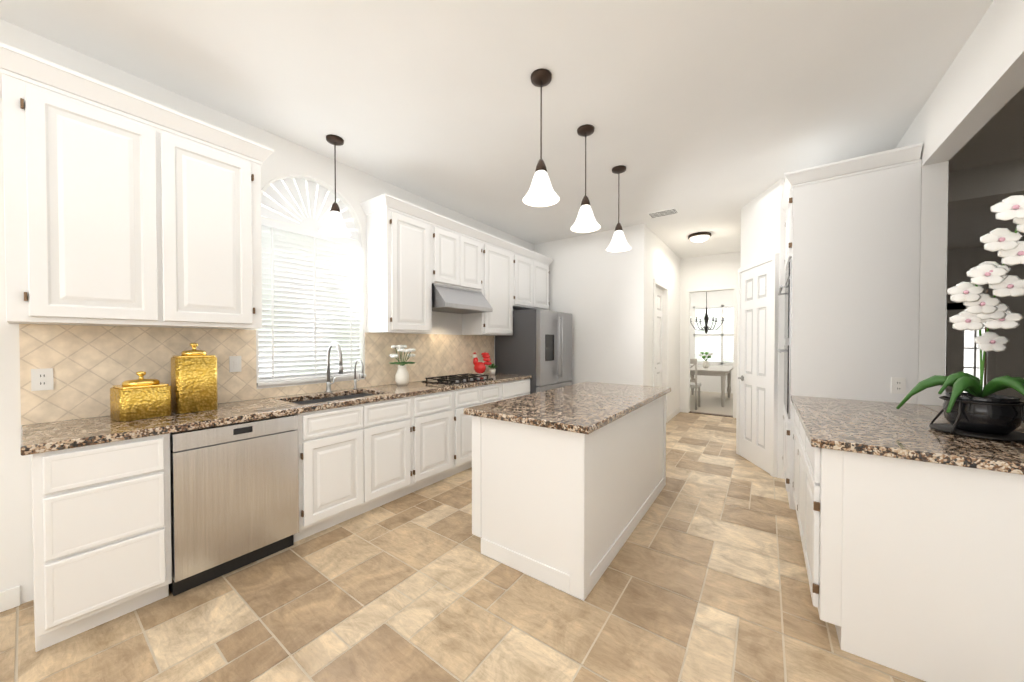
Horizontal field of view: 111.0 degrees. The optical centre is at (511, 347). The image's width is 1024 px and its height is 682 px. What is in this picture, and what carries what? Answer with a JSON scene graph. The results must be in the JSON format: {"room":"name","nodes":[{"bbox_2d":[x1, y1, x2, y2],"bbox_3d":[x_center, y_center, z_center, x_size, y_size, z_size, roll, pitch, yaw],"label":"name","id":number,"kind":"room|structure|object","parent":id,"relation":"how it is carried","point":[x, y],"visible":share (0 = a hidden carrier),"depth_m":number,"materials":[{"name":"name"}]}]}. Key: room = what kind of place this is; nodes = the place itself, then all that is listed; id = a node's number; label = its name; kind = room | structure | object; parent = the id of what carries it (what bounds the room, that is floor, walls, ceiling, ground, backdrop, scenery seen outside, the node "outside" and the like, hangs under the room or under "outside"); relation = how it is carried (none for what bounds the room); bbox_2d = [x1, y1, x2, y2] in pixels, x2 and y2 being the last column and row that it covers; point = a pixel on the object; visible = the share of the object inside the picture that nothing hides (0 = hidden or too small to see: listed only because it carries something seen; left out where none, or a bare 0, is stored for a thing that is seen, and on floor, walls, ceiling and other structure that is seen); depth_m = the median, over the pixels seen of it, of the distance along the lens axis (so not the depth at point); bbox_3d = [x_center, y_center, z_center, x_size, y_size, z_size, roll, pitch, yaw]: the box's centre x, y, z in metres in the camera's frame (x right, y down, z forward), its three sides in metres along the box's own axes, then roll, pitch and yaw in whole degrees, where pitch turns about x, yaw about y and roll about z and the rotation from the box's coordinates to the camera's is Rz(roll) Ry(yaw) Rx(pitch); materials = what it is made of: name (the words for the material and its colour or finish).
{"room":"kitchen","nodes":[
{"label":"kitchen","id":0,"kind":"room"},
{"bbox_2d":[0,19,533,603],"bbox_3d":[-1.900,-0.167,2.755,0.120,2.950,7.820,1,1,36],"label":"wall","id":1,"kind":"structure","parent":0,"point":[354,187],"depth_m":1.95,"materials":[{"name":"paint"}]},
{"bbox_2d":[0,586,19,611],"bbox_3d":[-3.295,1.285,0.723,0.014,0.100,2.660,1,1,36],"label":"baseboard","id":2,"kind":"structure","parent":1,"relation":"attached to","point":[10,598],"depth_m":1.77,"materials":[{"name":"white wood"}]},
{"bbox_2d":[0,42,273,328],"bbox_3d":[-2.089,-0.728,2.051,0.385,1.210,1.102,1,1,36],"label":"upper cabinet","id":3,"kind":"object","parent":1,"relation":"attached to","point":[123,208],"visible":1,"depth_m":1.84,"materials":[{"name":"white wood"}]},
{"bbox_2d":[19,324,493,424],"bbox_3d":[-1.382,0.120,3.366,0.008,0.518,3.868,1,1,36],"label":"tile backsplash","id":4,"kind":"structure","parent":1,"relation":"attached to","point":[91,366],"depth_m":2.19,"materials":[{"name":"beige tile"}]},
{"bbox_2d":[31,368,53,390],"bbox_3d":[-2.466,0.170,1.848,0.008,0.114,0.070,1,1,36],"label":"outlet","id":5,"kind":"object","parent":4,"relation":"attached to","point":[41,379],"visible":1,"depth_m":1.85,"materials":[{"name":"white plastic"}]},
{"bbox_2d":[229,356,240,371],"bbox_3d":[-1.979,0.121,2.520,0.010,0.114,0.070,1,1,36],"label":"light switch","id":6,"kind":"object","parent":4,"relation":"attached to","point":[234,363],"visible":1,"depth_m":2.52,"materials":[{"name":"white plastic"}]},
{"bbox_2d":[256,174,365,385],"bbox_3d":[-1.692,-0.576,3.007,0.140,1.718,0.878,1,1,36],"label":"window blinds","id":7,"kind":"object","parent":1,"relation":"attached to","point":[312,292],"visible":0.83,"depth_m":2.97,"materials":[{"name":"white plastic"}]},
{"bbox_2d":[364,197,435,332],"bbox_3d":[-1.094,-0.737,3.461,0.349,1.190,0.520,1,1,36],"label":"upper cabinet","id":8,"kind":"object","parent":1,"relation":"attached to","point":[414,252],"depth_m":3.29,"materials":[{"name":"white wood"}]},
{"bbox_2d":[436,217,463,288],"bbox_3d":[-0.828,-0.998,3.827,0.349,0.678,0.390,1,1,36],"label":"upper cabinet","id":9,"kind":"object","parent":1,"relation":"attached to","point":[449,259],"depth_m":3.75,"materials":[{"name":"white wood"}]},
{"bbox_2d":[432,283,492,313],"bbox_3d":[-0.648,-0.531,3.956,0.498,0.254,0.750,1,1,36],"label":"range hood","id":10,"kind":"object","parent":9,"relation":"attached to","point":[449,299],"visible":0.79,"depth_m":3.78,"materials":[{"name":"silver metal"}]},
{"bbox_2d":[460,225,483,292],"bbox_3d":[-0.600,-1.002,4.143,0.349,0.678,0.390,1,1,36],"label":"upper cabinet","id":11,"kind":"object","parent":1,"relation":"attached to","point":[471,240],"depth_m":4.05,"materials":[{"name":"white wood"}]},
{"bbox_2d":[462,233,515,335],"bbox_3d":[-0.301,-0.751,4.563,0.349,1.190,0.635,1,1,36],"label":"upper cabinet","id":12,"kind":"object","parent":1,"relation":"attached to","point":[499,257],"depth_m":4.42,"materials":[{"name":"white wood"}]},
{"bbox_2d":[516,245,535,308],"bbox_3d":[0.026,-0.957,5.013,0.349,0.790,0.482,1,1,36],"label":"upper cabinet","id":13,"kind":"object","parent":1,"relation":"attached to","point":[525,259],"depth_m":4.95,"materials":[{"name":"white wood"}]},
{"bbox_2d":[516,253,551,309],"bbox_3d":[0.308,-0.963,5.404,0.349,0.790,0.483,1,1,36],"label":"upper cabinet","id":14,"kind":"object","parent":1,"relation":"attached to","point":[542,263],"depth_m":5.32,"materials":[{"name":"white wood"}]},
{"bbox_2d":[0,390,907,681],"bbox_3d":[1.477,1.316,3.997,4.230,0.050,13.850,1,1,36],"label":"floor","id":15,"kind":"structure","parent":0,"point":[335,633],"depth_m":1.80,"materials":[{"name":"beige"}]},
{"bbox_2d":[690,359,700,409],"bbox_3d":[3.607,0.738,7.263,0.460,1.020,0.527,1,1,36],"label":"dining chair","id":16,"kind":"object","parent":15,"relation":"on","point":[694,384],"visible":0.5,"depth_m":6.99,"materials":[{"name":"grey wood"}]},
{"bbox_2d":[690,365,732,406],"bbox_3d":[4.514,0.856,8.181,1.000,0.760,1.700,1,1,36],"label":"dining table","id":17,"kind":"object","parent":15,"relation":"on","point":[722,371],"visible":0.62,"depth_m":7.57,"materials":[{"name":"grey wood"}]},
{"bbox_2d":[699,352,712,367],"bbox_3d":[4.468,0.290,8.101,0.290,0.371,0.297,1,1,36],"label":"centrepiece","id":18,"kind":"object","parent":17,"relation":"on","point":[705,362],"visible":1,"depth_m":8.05,"materials":[{"name":"white ceramic"}]},
{"bbox_2d":[0,412,925,681],"bbox_3d":[0.477,1.310,2.593,4.150,0.001,10.296,1,1,36],"label":"floor","id":19,"kind":"structure","parent":0,"point":[460,638],"depth_m":1.75,"materials":[{"name":"tile"}]},
{"bbox_2d":[31,433,171,651],"bbox_3d":[-2.121,0.881,1.819,0.630,0.879,0.420,1,1,36],"label":"base cabinet","id":20,"kind":"object","parent":19,"relation":"on","point":[101,532],"visible":0.98,"depth_m":1.61,"materials":[{"name":"white wood"}]},
{"bbox_2d":[169,414,298,595],"bbox_3d":[-1.807,0.876,2.227,0.604,0.873,0.596,1,1,36],"label":"dishwasher","id":21,"kind":"object","parent":19,"relation":"on","point":[234,496],"visible":0.92,"depth_m":2.01,"materials":[{"name":"silver metal"}]},
{"bbox_2d":[367,390,454,497],"bbox_3d":[-0.968,0.860,3.418,0.630,0.880,0.518,1,1,36],"label":"base cabinet","id":22,"kind":"object","parent":19,"relation":"on","point":[411,440],"depth_m":3.05,"materials":[{"name":"white wood"}]},
{"bbox_2d":[455,386,482,473],"bbox_3d":[-0.706,0.855,3.782,0.630,0.880,0.380,1,1,36],"label":"base cabinet","id":23,"kind":"object","parent":19,"relation":"on","point":[472,396],"depth_m":3.57,"materials":[{"name":"white wood"}]},
{"bbox_2d":[483,383,502,403],"bbox_3d":[-0.484,0.851,4.091,0.630,0.880,0.380,1,1,36],"label":"base cabinet","id":24,"kind":"object","parent":19,"relation":"on","point":[492,392],"depth_m":3.93,"materials":[{"name":"white wood"}]},
{"bbox_2d":[503,378,529,399],"bbox_3d":[-0.187,0.845,4.502,0.630,0.880,0.635,1,1,36],"label":"base cabinet","id":25,"kind":"object","parent":19,"relation":"on","point":[511,389],"depth_m":4.30,"materials":[{"name":"white wood"}]},
{"bbox_2d":[20,373,531,455],"bbox_3d":[-1.128,0.402,3.187,0.634,0.039,3.868,1,1,36],"label":"countertop","id":26,"kind":"structure","parent":25,"relation":"on","point":[49,436],"depth_m":2.00,"materials":[{"name":"stone"}]},
{"bbox_2d":[110,371,171,421],"bbox_3d":[-2.118,0.267,2.012,0.210,0.260,0.210,0,1,30],"label":"canister","id":27,"kind":"object","parent":26,"relation":"on","point":[140,397],"visible":1,"depth_m":1.95,"materials":[{"name":"gold metal"}]},
{"bbox_2d":[171,343,217,413],"bbox_3d":[-1.997,0.183,2.213,0.203,0.422,0.203,1,1,36],"label":"canister","id":28,"kind":"object","parent":26,"relation":"on","point":[193,379],"visible":1,"depth_m":2.15,"materials":[{"name":"gold metal"}]},
{"bbox_2d":[292,393,371,404],"bbox_3d":[-1.390,0.534,2.804,0.424,0.214,0.724,1,1,36],"label":"sink basin","id":29,"kind":"object","parent":26,"relation":"in","point":[330,399],"visible":0.02,"depth_m":2.97,"materials":[{"name":"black metal"}]},
{"bbox_2d":[325,342,342,392],"bbox_3d":[-1.476,0.169,2.955,0.246,0.431,0.090,1,1,36],"label":"faucet","id":30,"kind":"object","parent":26,"relation":"on","point":[328,386],"visible":1,"depth_m":2.98,"materials":[{"name":"silver metal"}]},
{"bbox_2d":[353,359,363,388],"bbox_3d":[-1.365,0.243,3.174,0.148,0.277,0.071,1,1,36],"label":"filter faucet","id":31,"kind":"object","parent":26,"relation":"on","point":[362,375],"visible":1,"depth_m":3.18,"materials":[{"name":"silver metal"}]},
{"bbox_2d":[389,345,414,385],"bbox_3d":[-1.089,0.177,3.475,0.276,0.401,0.278,1,1,36],"label":"vase","id":32,"kind":"object","parent":26,"relation":"on","point":[402,376],"visible":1,"depth_m":3.44,"materials":[{"name":"white ceramic"}]},
{"bbox_2d":[422,373,492,384],"bbox_3d":[-0.592,0.348,3.927,0.440,0.046,0.680,1,1,36],"label":"gas cooktop","id":33,"kind":"object","parent":26,"relation":"in","point":[457,379],"visible":1,"depth_m":3.81,"materials":[{"name":"black metal"}]},
{"bbox_2d":[471,352,491,375],"bbox_3d":[-0.392,0.214,4.447,0.264,0.300,0.118,1,1,36],"label":"rooster figurine","id":34,"kind":"object","parent":26,"relation":"on","point":[479,367],"visible":0.98,"depth_m":4.42,"materials":[{"name":"red ceramic"}]},
{"bbox_2d":[488,364,496,374],"bbox_3d":[-0.259,0.287,4.641,0.142,0.150,0.147,1,1,36],"label":"plant","id":35,"kind":"object","parent":26,"relation":"on","point":[492,371],"visible":1,"depth_m":4.62,"materials":[{"name":"green plant"}]},
{"bbox_2d":[495,309,571,393],"bbox_3d":[0.355,0.384,5.091,0.807,1.765,0.915,1,1,36],"label":"refrigerator","id":36,"kind":"object","parent":19,"relation":"on","point":[537,345],"visible":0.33,"depth_m":4.73,"materials":[{"name":"grey metal"}]},
{"bbox_2d":[472,394,665,600],"bbox_3d":[0.587,0.868,2.803,0.801,0.879,1.840,1,1,36],"label":"kitchen island","id":37,"kind":"object","parent":19,"relation":"on","point":[564,511],"visible":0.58,"depth_m":2.08,"materials":[{"name":"white wood"}]},
{"bbox_2d":[464,382,670,433],"bbox_3d":[0.595,0.407,2.795,0.860,0.039,1.920,1,1,36],"label":"island countertop","id":38,"kind":"structure","parent":37,"relation":"on","point":[586,407],"depth_m":2.33,"materials":[{"name":"stone"}]},
{"bbox_2d":[689,411,732,416],"bbox_3d":[3.706,1.251,6.569,0.740,0.012,0.128,1,1,36],"label":"threshold","id":39,"kind":"object","parent":19,"relation":"on","point":[711,414],"visible":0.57,"depth_m":6.52,"materials":[{"name":"brown wood"}]},
{"bbox_2d":[777,143,922,509],"bbox_3d":[2.698,-0.040,2.934,0.765,2.690,0.815,1,1,36],"label":"tall cabinet","id":40,"kind":"object","parent":19,"relation":"on","point":[852,261],"visible":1,"depth_m":2.62,"materials":[{"name":"white wood"}]},
{"bbox_2d":[891,377,905,393],"bbox_3d":[2.724,0.271,2.481,0.070,0.114,0.008,1,1,36],"label":"outlet","id":41,"kind":"object","parent":40,"relation":"attached to","point":[898,385],"visible":1,"depth_m":2.48,"materials":[{"name":"white plastic"}]},
{"bbox_2d":[793,408,1023,681],"bbox_3d":[2.081,0.878,2.011,0.672,0.879,1.525,1,1,36],"label":"base cabinet","id":42,"kind":"object","parent":19,"relation":"on","point":[914,568],"visible":0.9,"depth_m":1.41,"materials":[{"name":"white wood"}]},
{"bbox_2d":[791,395,1023,474],"bbox_3d":[2.162,0.418,1.924,0.930,0.039,1.568,1,1,36],"label":"countertop","id":43,"kind":"structure","parent":42,"relation":"on","point":[889,429],"depth_m":1.61,"materials":[{"name":"stone"}]},
{"bbox_2d":[896,195,1023,441],"bbox_3d":[2.051,-0.071,1.485,0.492,0.938,0.750,1,1,36],"label":"potted orchid","id":44,"kind":"object","parent":43,"relation":"on","point":[977,410],"visible":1,"depth_m":1.52,"materials":[{"name":"white plant"}]},
{"bbox_2d":[0,0,1023,258],"bbox_3d":[3.712,-1.693,2.808,9.500,0.100,14.900,1,1,36],"label":"ceiling","id":45,"kind":"structure","parent":0,"point":[712,116],"depth_m":2.21,"materials":[{"name":"paint"}]},
{"bbox_2d":[320,134,350,236],"bbox_3d":[-1.399,-1.272,2.786,0.224,0.740,0.224,1,1,36],"label":"light","id":46,"kind":"object","parent":45,"relation":"hanging from","point":[334,226],"visible":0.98,"depth_m":2.77,"materials":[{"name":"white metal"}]},
{"bbox_2d":[523,68,559,206],"bbox_3d":[0.176,-1.264,2.132,0.224,0.740,0.224,1,1,36],"label":"pendant light","id":47,"kind":"object","parent":45,"relation":"hanging from","point":[541,192],"visible":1,"depth_m":2.12,"materials":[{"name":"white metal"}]},
{"bbox_2d":[571,124,600,232],"bbox_3d":[0.556,-1.271,2.659,0.224,0.740,0.224,1,1,36],"label":"pendant light","id":48,"kind":"object","parent":45,"relation":"hanging from","point":[585,221],"visible":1,"depth_m":2.64,"materials":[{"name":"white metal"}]},
{"bbox_2d":[606,165,630,251],"bbox_3d":[0.989,-1.279,3.259,0.224,0.740,0.224,1,1,36],"label":"pendant light","id":49,"kind":"object","parent":45,"relation":"hanging from","point":[618,243],"visible":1,"depth_m":3.23,"materials":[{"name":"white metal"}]},
{"bbox_2d":[646,207,678,217],"bbox_3d":[1.864,-1.657,4.349,0.340,0.012,0.200,1,1,36],"label":"ceiling vent","id":50,"kind":"object","parent":45,"relation":"in","point":[664,212],"visible":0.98,"depth_m":4.33,"materials":[{"name":"white metal"}]},
{"bbox_2d":[688,232,710,242],"bbox_3d":[2.799,-1.623,5.254,0.310,0.104,0.310,1,1,36],"label":"light","id":51,"kind":"object","parent":45,"relation":"attached to","point":[697,237],"visible":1,"depth_m":5.17,"materials":[{"name":"white glass"}]},
{"bbox_2d":[690,292,724,332],"bbox_3d":[4.485,-1.013,8.115,0.730,1.399,0.638,1,1,36],"label":"dining chandelier","id":52,"kind":"object","parent":45,"relation":"hanging from","point":[706,318],"visible":0.94,"depth_m":8.10,"materials":[{"name":"black metal"}]},
{"bbox_2d":[948,158,1023,209],"bbox_3d":[5.786,-1.496,2.302,4.540,0.280,0.300,1,1,36],"label":"beam","id":53,"kind":"structure","parent":45,"relation":"attached to","point":[987,184],"depth_m":3.20,"materials":[{"name":"paint"}]},
{"bbox_2d":[534,225,634,384],"bbox_3d":[1.061,-0.202,5.367,1.630,2.950,0.120,1,1,36],"label":"wall","id":54,"kind":"structure","parent":0,"point":[591,285],"depth_m":5.16,"materials":[{"name":"paint"}]},
{"bbox_2d":[634,224,680,414],"bbox_3d":[2.502,-0.209,5.869,0.120,2.950,2.620,1,1,36],"label":"wall","id":55,"kind":"structure","parent":0,"point":[657,258],"depth_m":5.17,"materials":[{"name":"paint"}]},
{"bbox_2d":[655,287,661,386],"bbox_3d":[2.294,0.159,5.580,0.088,2.210,0.796,1,1,36],"label":"hall door","id":56,"kind":"structure","parent":55,"relation":"in","point":[658,339],"depth_m":5.72,"materials":[{"name":"white wood"}]},
{"bbox_2d":[653,279,668,422],"bbox_3d":[2.347,0.131,5.541,0.018,2.280,0.920,1,1,36],"label":"door frame","id":57,"kind":"structure","parent":55,"relation":"attached to","point":[659,283],"depth_m":5.54,"materials":[{"name":"white wood"}]},
{"bbox_2d":[668,407,683,420],"bbox_3d":[2.957,1.222,5.486,1.090,0.100,2.500,1,1,36],"label":"baseboard","id":58,"kind":"structure","parent":55,"relation":"attached to","point":[675,413],"depth_m":6.45,"materials":[{"name":"white wood"}]},
{"bbox_2d":[680,251,740,411],"bbox_3d":[3.772,-0.217,6.495,1.210,2.950,0.120,1,1,36],"label":"wall","id":59,"kind":"structure","parent":0,"point":[718,270],"depth_m":6.58,"materials":[{"name":"paint"}]},
{"bbox_2d":[685,285,737,417],"bbox_3d":[3.698,0.077,6.541,0.860,2.360,0.138,1,1,36],"label":"door frame","id":60,"kind":"structure","parent":59,"relation":"attached to","point":[687,341],"depth_m":6.69,"materials":[{"name":"white wood"}]},
{"bbox_2d":[690,290,733,392],"bbox_3d":[5.605,-0.257,9.475,3.800,2.950,0.100,1,1,36],"label":"wall","id":61,"kind":"structure","parent":0,"point":[713,383],"depth_m":9.56,"materials":[{"name":"paint"}]},
{"bbox_2d":[693,304,733,364],"bbox_3d":[5.633,-0.331,9.428,1.396,1.596,0.072,1,1,36],"label":"window","id":62,"kind":"structure","parent":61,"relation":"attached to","point":[718,343],"depth_m":9.52,"materials":[{"name":"white glass"}]},
{"bbox_2d":[740,179,780,477],"bbox_3d":[2.742,-0.182,3.852,0.100,2.950,0.769,0,1,8],"label":"wall","id":63,"kind":"structure","parent":0,"point":[760,226],"depth_m":3.77,"materials":[{"name":"paint"}]},
{"bbox_2d":[736,253,778,476],"bbox_3d":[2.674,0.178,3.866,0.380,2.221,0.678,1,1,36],"label":"pantry door","id":64,"kind":"structure","parent":63,"relation":"in","point":[757,358],"depth_m":3.81,"materials":[{"name":"white wood"}]},
{"bbox_2d":[778,178,785,478],"bbox_3d":[3.022,-0.174,3.264,0.870,2.950,0.100,1,1,36],"label":"wall","id":65,"kind":"structure","parent":0,"point":[781,406],"depth_m":3.47,"materials":[{"name":"paint"}]},
{"bbox_2d":[895,0,1023,405],"bbox_3d":[1.207,-0.132,0.104,0.120,2.950,7.150,1,1,36],"label":"wall","id":66,"kind":"structure","parent":0,"point":[980,85],"depth_m":2.15,"materials":[{"name":"paint"}]},
{"bbox_2d":[946,247,1023,423],"bbox_3d":[8.245,-0.207,5.724,4.730,2.950,0.100,1,1,36],"label":"wall","id":67,"kind":"structure","parent":0,"point":[1010,358],"depth_m":5.79,"materials":[{"name":"paint"}]},
{"bbox_2d":[945,303,996,395],"bbox_3d":[7.679,0.248,6.117,0.896,2.026,0.065,1,1,36],"label":"window","id":68,"kind":"structure","parent":67,"relation":"in","point":[962,351],"depth_m":6.05,"materials":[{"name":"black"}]}
]}

